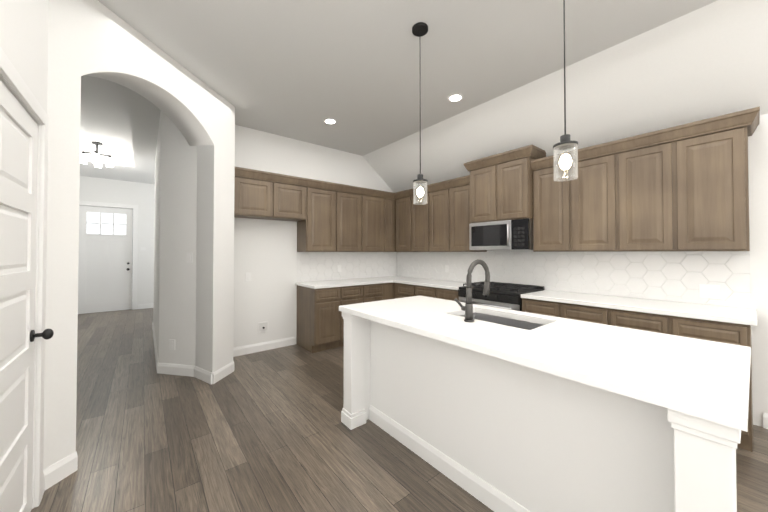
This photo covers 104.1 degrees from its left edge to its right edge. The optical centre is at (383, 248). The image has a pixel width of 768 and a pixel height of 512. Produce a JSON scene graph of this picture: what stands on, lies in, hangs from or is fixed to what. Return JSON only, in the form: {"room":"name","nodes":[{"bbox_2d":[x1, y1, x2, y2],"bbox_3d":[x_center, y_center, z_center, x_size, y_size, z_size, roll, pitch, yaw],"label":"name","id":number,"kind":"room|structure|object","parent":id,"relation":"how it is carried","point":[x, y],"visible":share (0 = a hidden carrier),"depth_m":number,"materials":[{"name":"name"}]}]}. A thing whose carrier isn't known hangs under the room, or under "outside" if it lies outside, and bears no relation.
{"room":"kitchen","nodes":[
{"label":"kitchen","id":0,"kind":"room"},
{"bbox_2d":[0,0,48,112],"bbox_3d":[-1.824,-0.145,1.433,0.170,3.050,1.020,1,-1,-39],"label":"wall","id":1,"kind":"structure","parent":0,"point":[21,23],"depth_m":1.45,"materials":[{"name":"paint"}]},
{"bbox_2d":[0,80,37,511],"bbox_3d":[-1.673,0.354,1.336,0.035,2.038,0.644,1,-1,-39],"label":"closet door","id":2,"kind":"structure","parent":1,"relation":"in","point":[18,165],"depth_m":1.38,"materials":[{"name":"paint"}]},
{"bbox_2d":[30,329,53,341],"bbox_3d":[-1.788,0.452,1.569,0.078,0.060,0.060,1,-1,-39],"label":"door knob","id":3,"kind":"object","parent":2,"relation":"attached to","point":[46,334],"depth_m":1.56,"materials":[{"name":"black metal"}]},
{"bbox_2d":[0,47,48,508],"bbox_3d":[-1.713,0.313,1.303,0.188,2.130,0.810,1,-1,-39],"label":"trim","id":4,"kind":"structure","parent":1,"relation":"attached to","point":[11,79],"depth_m":1.61,"materials":[{"name":"paint"}]},
{"bbox_2d":[43,0,81,469],"bbox_3d":[-2.080,-0.139,1.829,0.280,3.050,0.170,0,-1,7],"label":"wall","id":5,"kind":"structure","parent":0,"point":[64,115],"depth_m":1.81,"materials":[{"name":"paint"}]},
{"bbox_2d":[43,451,77,489],"bbox_3d":[-1.934,1.328,1.790,0.014,0.115,0.170,0,-1,7],"label":"baseboard","id":6,"kind":"structure","parent":5,"relation":"attached to","point":[58,471],"depth_m":1.79,"materials":[{"name":"paint"}]},
{"bbox_2d":[79,176,154,308],"bbox_3d":[-5.430,-0.233,7.692,3.430,3.400,0.150,1,-1,-39],"label":"wall","id":7,"kind":"structure","parent":0,"point":[144,197],"depth_m":7.23,"materials":[{"name":"paint"}]},
{"bbox_2d":[78,206,132,313],"bbox_3d":[-6.378,0.256,6.885,0.904,2.390,0.064,1,-1,-39],"label":"front door","id":8,"kind":"structure","parent":7,"relation":"in","point":[104,280],"depth_m":6.86,"materials":[{"name":"paint"}]},
{"bbox_2d":[78,201,137,309],"bbox_3d":[-6.389,0.208,6.900,1.100,2.495,0.169,1,-1,-39],"label":"door frame","id":9,"kind":"structure","parent":7,"relation":"attached to","point":[135,244],"depth_m":7.14,"materials":[{"name":"paint"}]},
{"bbox_2d":[81,0,214,145],"bbox_3d":[-1.992,-1.372,2.542,0.280,0.565,1.232,0,-1,7],"label":"wall","id":10,"kind":"structure","parent":0,"point":[115,48],"depth_m":2.40,"materials":[{"name":"paint"}]},
{"bbox_2d":[153,92,234,375],"bbox_3d":[-2.869,-0.104,4.354,0.689,3.050,3.299,1,-1,-39],"label":"wall","id":11,"kind":"structure","parent":0,"point":[193,311],"depth_m":3.33,"materials":[{"name":"paint"}]},
{"bbox_2d":[152,323,158,369],"bbox_3d":[-3.362,1.364,4.391,0.024,0.115,2.590,1,-1,-39],"label":"baseboard","id":12,"kind":"structure","parent":11,"relation":"attached to","point":[155,349],"depth_m":4.09,"materials":[{"name":"paint"}]},
{"bbox_2d":[157,363,194,376],"bbox_3d":[-2.312,1.349,3.330,0.483,0.115,0.014,0,-1,11],"label":"baseboard","id":13,"kind":"structure","parent":11,"relation":"attached to","point":[175,369],"depth_m":3.33,"materials":[{"name":"paint"}]},
{"bbox_2d":[194,366,211,383],"bbox_3d":[-1.929,1.347,3.188,0.357,0.115,0.014,-1,-1,33],"label":"baseboard","id":14,"kind":"structure","parent":11,"relation":"attached to","point":[203,375],"depth_m":3.17,"materials":[{"name":"paint"}]},
{"bbox_2d":[212,361,233,383],"bbox_3d":[-1.745,1.348,3.267,0.014,0.115,0.345,0,-1,7],"label":"baseboard","id":15,"kind":"structure","parent":11,"relation":"attached to","point":[222,372],"depth_m":3.24,"materials":[{"name":"paint"}]},
{"bbox_2d":[233,125,396,347],"bbox_3d":[-0.948,-0.098,4.855,2.930,3.050,0.150,1,-1,-39],"label":"wall","id":16,"kind":"structure","parent":0,"point":[265,253],"depth_m":4.26,"materials":[{"name":"paint"}]},
{"bbox_2d":[234,167,273,219],"bbox_3d":[-1.747,-0.693,3.904,0.473,0.574,0.337,1,-1,-39],"label":"upper cabinet","id":17,"kind":"object","parent":16,"relation":"attached to","point":[254,189],"depth_m":3.78,"materials":[{"name":"brown wood"}]},
{"bbox_2d":[258,321,268,332],"bbox_3d":[-1.666,1.088,4.144,0.140,0.140,0.029,1,-1,-39],"label":"outlet box","id":18,"kind":"object","parent":16,"relation":"attached to","point":[263,326],"visible":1,"depth_m":4.15,"materials":[{"name":"plastic"}]},
{"bbox_2d":[233,337,294,356],"bbox_3d":[-1.678,1.360,4.140,0.918,0.115,0.014,1,-1,-39],"label":"baseboard","id":19,"kind":"structure","parent":16,"relation":"attached to","point":[254,348],"depth_m":4.14,"materials":[{"name":"paint"}]},
{"bbox_2d":[266,174,309,221],"bbox_3d":[-1.379,-0.689,4.200,0.472,0.574,0.337,1,-1,-39],"label":"upper cabinet","id":20,"kind":"object","parent":16,"relation":"attached to","point":[291,193],"depth_m":4.08,"materials":[{"name":"brown wood"}]},
{"bbox_2d":[297,179,321,253],"bbox_3d":[-1.123,-0.461,4.415,0.198,1.024,0.318,1,-1,-39],"label":"upper cabinet","id":21,"kind":"object","parent":16,"relation":"attached to","point":[309,233],"depth_m":4.30,"materials":[{"name":"brown wood"}]},
{"bbox_2d":[322,182,329,253],"bbox_3d":[-0.995,-0.460,4.519,0.132,1.024,0.318,1,-1,-39],"label":"upper cabinet","id":22,"kind":"object","parent":16,"relation":"attached to","point":[325,185],"depth_m":4.40,"materials":[{"name":"brown wood"}]},
{"bbox_2d":[330,182,337,253],"bbox_3d":[-0.892,-0.459,4.602,0.132,1.024,0.318,1,-1,-39],"label":"upper cabinet","id":23,"kind":"object","parent":16,"relation":"attached to","point":[333,186],"depth_m":4.49,"materials":[{"name":"brown wood"}]},
{"bbox_2d":[338,184,341,253],"bbox_3d":[-0.789,-0.457,4.685,0.132,1.024,0.318,1,-1,-39],"label":"upper cabinet","id":24,"kind":"object","parent":16,"relation":"attached to","point":[339,185],"depth_m":4.55,"materials":[{"name":"brown wood"}]},
{"bbox_2d":[342,186,349,253],"bbox_3d":[-0.687,-0.456,4.767,0.132,1.024,0.318,1,-1,-39],"label":"upper cabinet","id":25,"kind":"object","parent":16,"relation":"attached to","point":[345,189],"depth_m":4.62,"materials":[{"name":"brown wood"}]},
{"bbox_2d":[350,186,357,253],"bbox_3d":[-0.584,-0.455,4.850,0.132,1.024,0.318,1,-1,-39],"label":"upper cabinet","id":26,"kind":"object","parent":16,"relation":"attached to","point":[353,189],"depth_m":4.71,"materials":[{"name":"brown wood"}]},
{"bbox_2d":[358,187,365,253],"bbox_3d":[-0.481,-0.454,4.933,0.132,1.024,0.318,1,-1,-39],"label":"upper cabinet","id":27,"kind":"object","parent":16,"relation":"attached to","point":[361,191],"depth_m":4.82,"materials":[{"name":"brown wood"}]},
{"bbox_2d":[366,190,369,253],"bbox_3d":[-0.378,-0.453,5.016,0.132,1.024,0.318,1,-1,-39],"label":"upper cabinet","id":28,"kind":"object","parent":16,"relation":"attached to","point":[367,191],"depth_m":4.88,"materials":[{"name":"brown wood"}]},
{"bbox_2d":[370,190,377,253],"bbox_3d":[-0.276,-0.452,5.099,0.132,1.024,0.318,1,-1,-39],"label":"upper cabinet","id":29,"kind":"object","parent":16,"relation":"attached to","point":[373,193],"depth_m":4.96,"materials":[{"name":"brown wood"}]},
{"bbox_2d":[378,190,381,253],"bbox_3d":[-0.173,-0.451,5.182,0.132,1.024,0.318,1,-1,-39],"label":"upper cabinet","id":30,"kind":"object","parent":16,"relation":"attached to","point":[379,191],"depth_m":5.04,"materials":[{"name":"brown wood"}]},
{"bbox_2d":[382,191,389,253],"bbox_3d":[-0.070,-0.449,5.264,0.132,1.024,0.318,1,-1,-39],"label":"upper cabinet","id":31,"kind":"object","parent":16,"relation":"attached to","point":[385,195],"depth_m":5.12,"materials":[{"name":"brown wood"}]},
{"bbox_2d":[390,194,393,253],"bbox_3d":[0.033,-0.448,5.347,0.132,1.024,0.318,1,-1,-39],"label":"upper cabinet","id":32,"kind":"object","parent":16,"relation":"attached to","point":[391,195],"depth_m":5.20,"materials":[{"name":"brown wood"}]},
{"bbox_2d":[297,179,395,251],"bbox_3d":[-0.413,-0.454,4.951,1.978,1.025,0.376,1,-1,-39],"label":"upper cabinets","id":33,"kind":"object","parent":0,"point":[337,217],"depth_m":4.62,"materials":[{"name":"brown wood"}]},
{"bbox_2d":[80,0,717,183],"bbox_3d":[-1.255,-1.788,2.697,4.575,0.270,13.200,1,-1,-39],"label":"ceiling","id":34,"kind":"structure","parent":0,"point":[301,70],"depth_m":2.60,"materials":[{"name":"paint"}]},
{"bbox_2d":[80,141,112,167],"bbox_3d":[-5.122,-1.686,5.346,0.340,0.400,0.340,0,-1,6],"label":"ceiling fixture","id":35,"kind":"object","parent":34,"relation":"attached to","point":[96,160],"visible":1,"depth_m":5.28,"materials":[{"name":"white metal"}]},
{"bbox_2d":[412,22,427,204],"bbox_3d":[0.271,-0.996,2.247,0.120,1.324,0.120,1,-1,-39],"label":"pendant light","id":36,"kind":"object","parent":34,"relation":"hanging from","point":[419,29],"visible":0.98,"depth_m":2.24,"materials":[{"name":"black metal"}]},
{"bbox_2d":[447,94,462,101],"bbox_3d":[0.778,-1.641,3.268,0.170,0.007,0.170,1,-1,-39],"label":"recessed light","id":37,"kind":"object","parent":34,"relation":"in","point":[455,98],"depth_m":3.25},
{"bbox_2d":[553,0,577,180],"bbox_3d":[0.902,-1.006,1.497,0.120,1.324,0.120,1,-1,-39],"label":"pendant light","id":38,"kind":"object","parent":34,"relation":"hanging from","point":[565,143],"visible":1,"depth_m":1.49,"materials":[{"name":"clear glass"}]},
{"bbox_2d":[31,308,767,511],"bbox_3d":[-0.977,1.427,2.974,5.610,0.050,13.350,1,-1,-39],"label":"floor","id":39,"kind":"structure","parent":0,"point":[266,431],"depth_m":2.10,"materials":[{"name":"brown wood"}]},
{"bbox_2d":[330,286,337,348],"bbox_3d":[-0.907,0.983,4.390,0.132,0.876,0.598,1,-1,-39],"label":"base cabinet","id":40,"kind":"object","parent":39,"relation":"on","point":[333,289],"depth_m":4.16,"materials":[{"name":"brown wood"}]},
{"bbox_2d":[338,286,345,346],"bbox_3d":[-0.804,0.984,4.473,0.132,0.876,0.598,1,-1,-39],"label":"base cabinet","id":41,"kind":"object","parent":39,"relation":"on","point":[341,289],"depth_m":4.24,"materials":[{"name":"brown wood"}]},
{"bbox_2d":[296,282,393,352],"bbox_3d":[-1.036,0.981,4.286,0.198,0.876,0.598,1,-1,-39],"label":"base cabinet","id":42,"kind":"object","parent":39,"relation":"on","point":[313,306],"depth_m":4.09,"materials":[{"name":"brown wood"}]},
{"bbox_2d":[296,278,393,289],"bbox_3d":[-0.586,0.528,4.636,1.369,0.037,0.628,1,-1,-39],"label":"countertop","id":43,"kind":"structure","parent":42,"relation":"on","point":[333,281],"depth_m":4.45,"materials":[{"name":"white stone"}]},
{"bbox_2d":[346,286,353,304],"bbox_3d":[-0.702,0.985,4.556,0.132,0.876,0.598,1,-1,-39],"label":"base cabinet","id":44,"kind":"object","parent":39,"relation":"on","point":[349,289],"depth_m":4.33,"materials":[{"name":"brown wood"}]},
{"bbox_2d":[354,286,361,303],"bbox_3d":[-0.599,0.986,4.638,0.132,0.876,0.598,1,-1,-39],"label":"base cabinet","id":45,"kind":"object","parent":39,"relation":"on","point":[357,289],"depth_m":4.41,"materials":[{"name":"brown wood"}]},
{"bbox_2d":[362,286,369,302],"bbox_3d":[-0.496,0.987,4.721,0.132,0.876,0.598,1,-1,-39],"label":"base cabinet","id":46,"kind":"object","parent":39,"relation":"on","point":[365,289],"depth_m":4.50,"materials":[{"name":"brown wood"}]},
{"bbox_2d":[370,286,373,301],"bbox_3d":[-0.393,0.988,4.804,0.132,0.876,0.598,1,-1,-39],"label":"base cabinet","id":47,"kind":"object","parent":39,"relation":"on","point":[371,287],"depth_m":4.57,"materials":[{"name":"brown wood"}]},
{"bbox_2d":[374,282,381,300],"bbox_3d":[-0.291,0.989,4.887,0.132,0.876,0.598,1,-1,-39],"label":"base cabinet","id":48,"kind":"object","parent":39,"relation":"on","point":[377,289],"depth_m":4.65,"materials":[{"name":"brown wood"}]},
{"bbox_2d":[382,282,389,299],"bbox_3d":[-0.188,0.991,4.970,0.132,0.876,0.598,1,-1,-39],"label":"base cabinet","id":49,"kind":"object","parent":39,"relation":"on","point":[385,285],"depth_m":4.76,"materials":[{"name":"brown wood"}]},
{"bbox_2d":[402,282,409,297],"bbox_3d":[0.585,0.988,4.793,0.598,0.876,0.132,1,-1,-39],"label":"base cabinet","id":50,"kind":"object","parent":39,"relation":"on","point":[405,289],"depth_m":4.61,"materials":[{"name":"brown wood"}]},
{"bbox_2d":[390,274,473,289],"bbox_3d":[0.599,0.530,4.759,0.628,0.037,1.924,1,-1,-39],"label":"countertop","id":51,"kind":"structure","parent":50,"relation":"on","point":[441,285],"depth_m":4.45,"materials":[{"name":"white stone"}]},
{"bbox_2d":[418,286,421,295],"bbox_3d":[0.751,0.985,4.587,0.598,0.876,0.132,1,-1,-39],"label":"base cabinet","id":52,"kind":"object","parent":39,"relation":"on","point":[419,287],"depth_m":4.37,"materials":[{"name":"brown wood"}]},
{"bbox_2d":[422,286,429,296],"bbox_3d":[0.834,0.984,4.485,0.598,0.876,0.132,1,-1,-39],"label":"base cabinet","id":53,"kind":"object","parent":39,"relation":"on","point":[425,289],"depth_m":4.28,"materials":[{"name":"brown wood"}]},
{"bbox_2d":[430,286,437,297],"bbox_3d":[0.917,0.982,4.382,0.598,0.876,0.132,1,-1,-39],"label":"base cabinet","id":54,"kind":"object","parent":39,"relation":"on","point":[433,289],"depth_m":4.16,"materials":[{"name":"brown wood"}]},
{"bbox_2d":[450,290,459,300],"bbox_3d":[1.169,0.978,4.069,0.598,0.876,0.145,1,-1,-39],"label":"base cabinet","id":55,"kind":"object","parent":39,"relation":"on","point":[453,293],"depth_m":3.90,"materials":[{"name":"brown wood"}]},
{"bbox_2d":[458,281,543,310],"bbox_3d":[1.409,0.926,3.661,0.681,0.969,0.777,1,-1,-39],"label":"range","id":56,"kind":"object","parent":39,"relation":"on","point":[505,295],"visible":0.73,"depth_m":3.44,"materials":[{"name":"black metal"}]},
{"bbox_2d":[522,298,533,312],"bbox_3d":[1.749,0.968,3.350,0.598,0.876,0.120,1,-1,-39],"label":"base cabinet","id":57,"kind":"object","parent":39,"relation":"on","point":[527,303],"depth_m":3.15,"materials":[{"name":"brown wood"}]},
{"bbox_2d":[534,298,545,314],"bbox_3d":[1.828,0.967,3.252,0.598,0.876,0.132,1,-1,-39],"label":"base cabinet","id":58,"kind":"object","parent":39,"relation":"on","point":[539,307],"depth_m":3.05,"materials":[{"name":"brown wood"}]},
{"bbox_2d":[341,312,740,511],"bbox_3d":[0.679,0.942,1.906,0.958,0.889,2.078,1,-1,-39],"label":"kitchen island","id":59,"kind":"object","parent":39,"relation":"on","point":[556,414],"depth_m":1.45,"materials":[{"name":"paint"}]},
{"bbox_2d":[339,296,750,431],"bbox_3d":[0.653,0.477,1.892,0.925,0.040,2.100,1,-1,-39],"label":"island countertop","id":60,"kind":"structure","parent":59,"relation":"on","point":[707,380],"depth_m":1.29,"materials":[{"name":"white stone"}]},
{"bbox_2d":[454,259,489,321],"bbox_3d":[0.584,0.265,1.944,0.281,0.384,0.104,1,-1,-39],"label":"faucet","id":61,"kind":"object","parent":60,"relation":"on","point":[467,308],"visible":1,"depth_m":1.87,"materials":[{"name":"grey metal"}]},
{"bbox_2d":[460,312,543,329],"bbox_3d":[0.763,0.600,2.005,0.432,0.199,0.662,1,-1,-39],"label":"sink","id":62,"kind":"object","parent":60,"relation":"in","point":[526,325],"visible":0.02,"depth_m":2.15,"materials":[{"name":"silver metal"}]},
{"bbox_2d":[546,302,561,317],"bbox_3d":[1.911,0.965,3.149,0.598,0.876,0.132,1,-1,-39],"label":"base cabinet","id":63,"kind":"object","parent":39,"relation":"on","point":[554,309],"depth_m":2.95,"materials":[{"name":"brown wood"}]},
{"bbox_2d":[562,302,577,319],"bbox_3d":[1.994,0.964,3.046,0.598,0.876,0.132,1,-1,-39],"label":"base cabinet","id":64,"kind":"object","parent":39,"relation":"on","point":[569,312],"depth_m":2.84,"materials":[{"name":"brown wood"}]},
{"bbox_2d":[578,306,593,322],"bbox_3d":[2.077,0.963,2.943,0.598,0.876,0.132,1,-1,-39],"label":"base cabinet","id":65,"kind":"object","parent":39,"relation":"on","point":[585,313],"depth_m":2.73,"materials":[{"name":"brown wood"}]},
{"bbox_2d":[594,306,609,324],"bbox_3d":[2.160,0.961,2.841,0.598,0.876,0.132,1,-1,-39],"label":"base cabinet","id":66,"kind":"object","parent":39,"relation":"on","point":[601,316],"depth_m":2.64,"materials":[{"name":"brown wood"}]},
{"bbox_2d":[610,310,629,327],"bbox_3d":[2.242,0.960,2.738,0.598,0.876,0.132,1,-1,-39],"label":"base cabinet","id":67,"kind":"object","parent":39,"relation":"on","point":[621,318],"depth_m":2.54,"materials":[{"name":"brown wood"}]},
{"bbox_2d":[630,310,653,331],"bbox_3d":[2.325,0.958,2.635,0.598,0.876,0.132,1,-1,-39],"label":"base cabinet","id":68,"kind":"object","parent":39,"relation":"on","point":[645,322],"depth_m":2.43,"materials":[{"name":"brown wood"}]},
{"bbox_2d":[654,314,673,334],"bbox_3d":[2.408,0.957,2.532,0.598,0.876,0.132,1,-1,-39],"label":"base cabinet","id":69,"kind":"object","parent":39,"relation":"on","point":[663,323],"depth_m":2.33,"materials":[{"name":"brown wood"}]},
{"bbox_2d":[674,318,701,338],"bbox_3d":[2.491,0.955,2.430,0.598,0.876,0.132,1,-1,-39],"label":"base cabinet","id":70,"kind":"object","parent":39,"relation":"on","point":[685,327],"depth_m":2.22,"materials":[{"name":"brown wood"}]},
{"bbox_2d":[702,322,729,343],"bbox_3d":[2.574,0.954,2.327,0.598,0.876,0.132,1,-1,-39],"label":"base cabinet","id":71,"kind":"object","parent":39,"relation":"on","point":[711,331],"depth_m":2.11,"materials":[{"name":"brown wood"}]},
{"bbox_2d":[726,322,752,451],"bbox_3d":[2.650,0.953,2.232,0.598,0.876,0.112,1,-1,-39],"label":"base cabinet","id":72,"kind":"object","parent":39,"relation":"on","point":[739,335],"depth_m":2.03,"materials":[{"name":"brown wood"}]},
{"bbox_2d":[522,290,756,325],"bbox_3d":[2.196,0.503,2.777,0.628,0.037,1.581,1,-1,-39],"label":"countertop","id":73,"kind":"structure","parent":72,"relation":"on","point":[740,315],"depth_m":2.52,"materials":[{"name":"white stone"}]},
{"bbox_2d":[394,283,459,300],"bbox_3d":[0.798,0.985,4.514,0.617,0.876,1.305,1,-1,-39],"label":"base cabinet","id":74,"kind":"object","parent":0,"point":[401,290],"depth_m":4.30,"materials":[{"name":"brown wood"}]},
{"bbox_2d":[395,175,486,251],"bbox_3d":[0.804,-0.457,4.717,0.376,1.025,1.588,1,-1,-39],"label":"upper cabinets","id":75,"kind":"object","parent":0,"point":[441,224],"depth_m":4.50,"materials":[{"name":"brown wood"}]},
{"bbox_2d":[363,0,767,192],"bbox_3d":[2.430,-1.381,2.438,0.845,0.670,7.880,1,-1,-39],"label":"ceiling","id":76,"kind":"structure","parent":0,"point":[707,61],"depth_m":2.68,"materials":[{"name":"paint"}]},
{"bbox_2d":[424,114,767,426],"bbox_3d":[2.771,0.168,2.692,0.150,2.460,8.180,1,-1,-39],"label":"wall","id":77,"kind":"structure","parent":0,"point":[758,175],"depth_m":2.35,"materials":[{"name":"paint"}]},
{"bbox_2d":[394,191,401,253],"bbox_3d":[0.367,-0.449,5.307,0.318,1.024,0.120,1,-1,-39],"label":"upper cabinet","id":78,"kind":"object","parent":77,"relation":"attached to","point":[397,197],"depth_m":5.18,"materials":[{"name":"brown wood"}]},
{"bbox_2d":[402,190,405,253],"bbox_3d":[0.446,-0.450,5.209,0.318,1.024,0.132,1,-1,-39],"label":"upper cabinet","id":79,"kind":"object","parent":77,"relation":"attached to","point":[403,192],"depth_m":5.06,"materials":[{"name":"brown wood"}]},
{"bbox_2d":[406,190,409,253],"bbox_3d":[0.529,-0.452,5.106,0.318,1.024,0.132,1,-1,-39],"label":"upper cabinet","id":80,"kind":"object","parent":77,"relation":"attached to","point":[407,191],"depth_m":4.98,"materials":[{"name":"brown wood"}]},
{"bbox_2d":[410,187,417,253],"bbox_3d":[0.612,-0.453,5.004,0.318,1.024,0.132,1,-1,-39],"label":"upper cabinet","id":81,"kind":"object","parent":77,"relation":"attached to","point":[413,207],"depth_m":4.88,"materials":[{"name":"brown wood"}]},
{"bbox_2d":[418,186,421,253],"bbox_3d":[0.694,-0.454,4.901,0.318,1.024,0.132,1,-1,-39],"label":"upper cabinet","id":82,"kind":"object","parent":77,"relation":"attached to","point":[419,204],"depth_m":4.77,"materials":[{"name":"brown wood"}]},
{"bbox_2d":[422,186,429,253],"bbox_3d":[0.777,-0.456,4.798,0.318,1.024,0.132,1,-1,-39],"label":"upper cabinet","id":83,"kind":"object","parent":77,"relation":"attached to","point":[425,207],"depth_m":4.66,"materials":[{"name":"brown wood"}]},
{"bbox_2d":[430,184,433,253],"bbox_3d":[0.860,-0.457,4.695,0.318,1.024,0.132,1,-1,-39],"label":"upper cabinet","id":84,"kind":"object","parent":77,"relation":"attached to","point":[431,185],"depth_m":4.57,"materials":[{"name":"brown wood"}]},
{"bbox_2d":[434,182,441,253],"bbox_3d":[0.943,-0.459,4.593,0.318,1.024,0.132,1,-1,-39],"label":"upper cabinet","id":85,"kind":"object","parent":77,"relation":"attached to","point":[437,186],"depth_m":4.47,"materials":[{"name":"brown wood"}]},
{"bbox_2d":[442,182,449,253],"bbox_3d":[1.026,-0.460,4.490,0.318,1.024,0.132,1,-1,-39],"label":"upper cabinet","id":86,"kind":"object","parent":77,"relation":"attached to","point":[445,185],"depth_m":4.36,"materials":[{"name":"brown wood"}]},
{"bbox_2d":[450,178,457,253],"bbox_3d":[1.109,-0.462,4.387,0.318,1.024,0.132,1,-1,-39],"label":"upper cabinet","id":87,"kind":"object","parent":77,"relation":"attached to","point":[453,182],"depth_m":4.25,"materials":[{"name":"brown wood"}]},
{"bbox_2d":[458,178,465,253],"bbox_3d":[1.192,-0.463,4.284,0.318,1.024,0.132,1,-1,-39],"label":"upper cabinet","id":88,"kind":"object","parent":77,"relation":"attached to","point":[461,181],"depth_m":4.14,"materials":[{"name":"brown wood"}]},
{"bbox_2d":[466,226,489,253],"bbox_3d":[1.279,-0.465,4.175,0.318,1.024,0.148,1,-1,-39],"label":"upper cabinet","id":89,"kind":"object","parent":77,"relation":"attached to","point":[468,251],"depth_m":4.08,"materials":[{"name":"brown wood"}]},
{"bbox_2d":[466,154,497,225],"bbox_3d":[1.411,-0.730,3.937,0.417,0.799,0.391,1,-1,-39],"label":"upper cabinet","id":90,"kind":"object","parent":77,"relation":"attached to","point":[482,181],"depth_m":3.80,"materials":[{"name":"brown wood"}]},
{"bbox_2d":[498,146,545,220],"bbox_3d":[1.656,-0.735,3.632,0.417,0.799,0.392,1,-1,-39],"label":"upper cabinet","id":91,"kind":"object","parent":77,"relation":"attached to","point":[515,167],"depth_m":3.46,"materials":[{"name":"brown wood"}]},
{"bbox_2d":[469,218,532,249],"bbox_3d":[1.515,-0.154,3.761,0.465,0.353,0.777,1,-1,-39],"label":"over-the-range microwave","id":92,"kind":"object","parent":91,"relation":"attached to","point":[516,234],"visible":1,"depth_m":3.58,"materials":[{"name":"silver metal"}]},
{"bbox_2d":[530,158,545,253],"bbox_3d":[1.857,-0.474,3.459,0.318,1.024,0.123,1,-1,-39],"label":"upper cabinet","id":93,"kind":"object","parent":77,"relation":"attached to","point":[539,220],"depth_m":3.33,"materials":[{"name":"brown wood"}]},
{"bbox_2d":[546,154,557,253],"bbox_3d":[1.937,-0.476,3.359,0.318,1.024,0.132,1,-1,-39],"label":"upper cabinet","id":94,"kind":"object","parent":77,"relation":"attached to","point":[551,184],"depth_m":3.23,"materials":[{"name":"brown wood"}]},
{"bbox_2d":[558,151,573,253],"bbox_3d":[2.020,-0.477,3.257,0.318,1.024,0.132,1,-1,-39],"label":"upper cabinet","id":95,"kind":"object","parent":77,"relation":"attached to","point":[565,215],"depth_m":3.13,"materials":[{"name":"brown wood"}]},
{"bbox_2d":[570,148,585,253],"bbox_3d":[2.103,-0.479,3.154,0.318,1.024,0.132,1,-1,-39],"label":"upper cabinet","id":96,"kind":"object","parent":77,"relation":"attached to","point":[577,186],"depth_m":3.03,"materials":[{"name":"brown wood"}]},
{"bbox_2d":[586,146,601,253],"bbox_3d":[2.186,-0.480,3.051,0.318,1.024,0.132,1,-1,-39],"label":"upper cabinet","id":97,"kind":"object","parent":77,"relation":"attached to","point":[593,154],"depth_m":2.93,"materials":[{"name":"brown wood"}]},
{"bbox_2d":[602,142,621,253],"bbox_3d":[2.269,-0.481,2.948,0.318,1.024,0.132,1,-1,-39],"label":"upper cabinet","id":98,"kind":"object","parent":77,"relation":"attached to","point":[611,236],"depth_m":2.83,"materials":[{"name":"brown wood"}]},
{"bbox_2d":[618,135,637,253],"bbox_3d":[2.351,-0.483,2.846,0.318,1.024,0.132,1,-1,-39],"label":"upper cabinet","id":99,"kind":"object","parent":77,"relation":"attached to","point":[627,147],"depth_m":2.73,"materials":[{"name":"brown wood"}]},
{"bbox_2d":[638,131,657,253],"bbox_3d":[2.434,-0.484,2.743,0.318,1.024,0.132,1,-1,-39],"label":"upper cabinet","id":100,"kind":"object","parent":77,"relation":"attached to","point":[647,143],"depth_m":2.62,"materials":[{"name":"brown wood"}]},
{"bbox_2d":[658,126,681,253],"bbox_3d":[2.517,-0.486,2.640,0.318,1.024,0.132,1,-1,-39],"label":"upper cabinet","id":101,"kind":"object","parent":77,"relation":"attached to","point":[668,138],"depth_m":2.52,"materials":[{"name":"brown wood"}]},
{"bbox_2d":[678,122,701,253],"bbox_3d":[2.600,-0.487,2.537,0.318,1.024,0.132,1,-1,-39],"label":"upper cabinet","id":102,"kind":"object","parent":77,"relation":"attached to","point":[682,190],"depth_m":2.42,"materials":[{"name":"brown wood"}]},
{"bbox_2d":[699,284,719,298],"bbox_3d":[2.769,0.365,2.547,0.008,0.115,0.120,1,-1,-39],"label":"outlet","id":103,"kind":"object","parent":77,"relation":"attached to","point":[709,291],"visible":1,"depth_m":2.55,"materials":[{"name":"plastic"}]},
{"bbox_2d":[702,114,729,253],"bbox_3d":[2.683,-0.489,2.435,0.318,1.024,0.132,1,-1,-39],"label":"upper cabinet","id":104,"kind":"object","parent":77,"relation":"attached to","point":[715,192],"depth_m":2.31,"materials":[{"name":"brown wood"}]},
{"bbox_2d":[726,110,749,253],"bbox_3d":[2.759,-0.490,2.340,0.318,1.024,0.112,1,-1,-39],"label":"upper cabinet","id":105,"kind":"object","parent":77,"relation":"attached to","point":[738,123],"depth_m":2.22,"materials":[{"name":"brown wood"}]},
{"bbox_2d":[522,298,752,451],"bbox_3d":[2.191,0.961,2.786,0.617,0.876,1.552,1,-1,-39],"label":"base cabinet","id":106,"kind":"object","parent":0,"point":[704,328],"depth_m":2.34,"materials":[{"name":"brown wood"}]},
{"bbox_2d":[530,106,759,251],"bbox_3d":[2.302,-0.483,2.860,0.376,1.025,1.613,1,-1,-39],"label":"upper cabinets","id":107,"kind":"object","parent":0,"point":[685,187],"depth_m":2.58,"materials":[{"name":"brown wood"}]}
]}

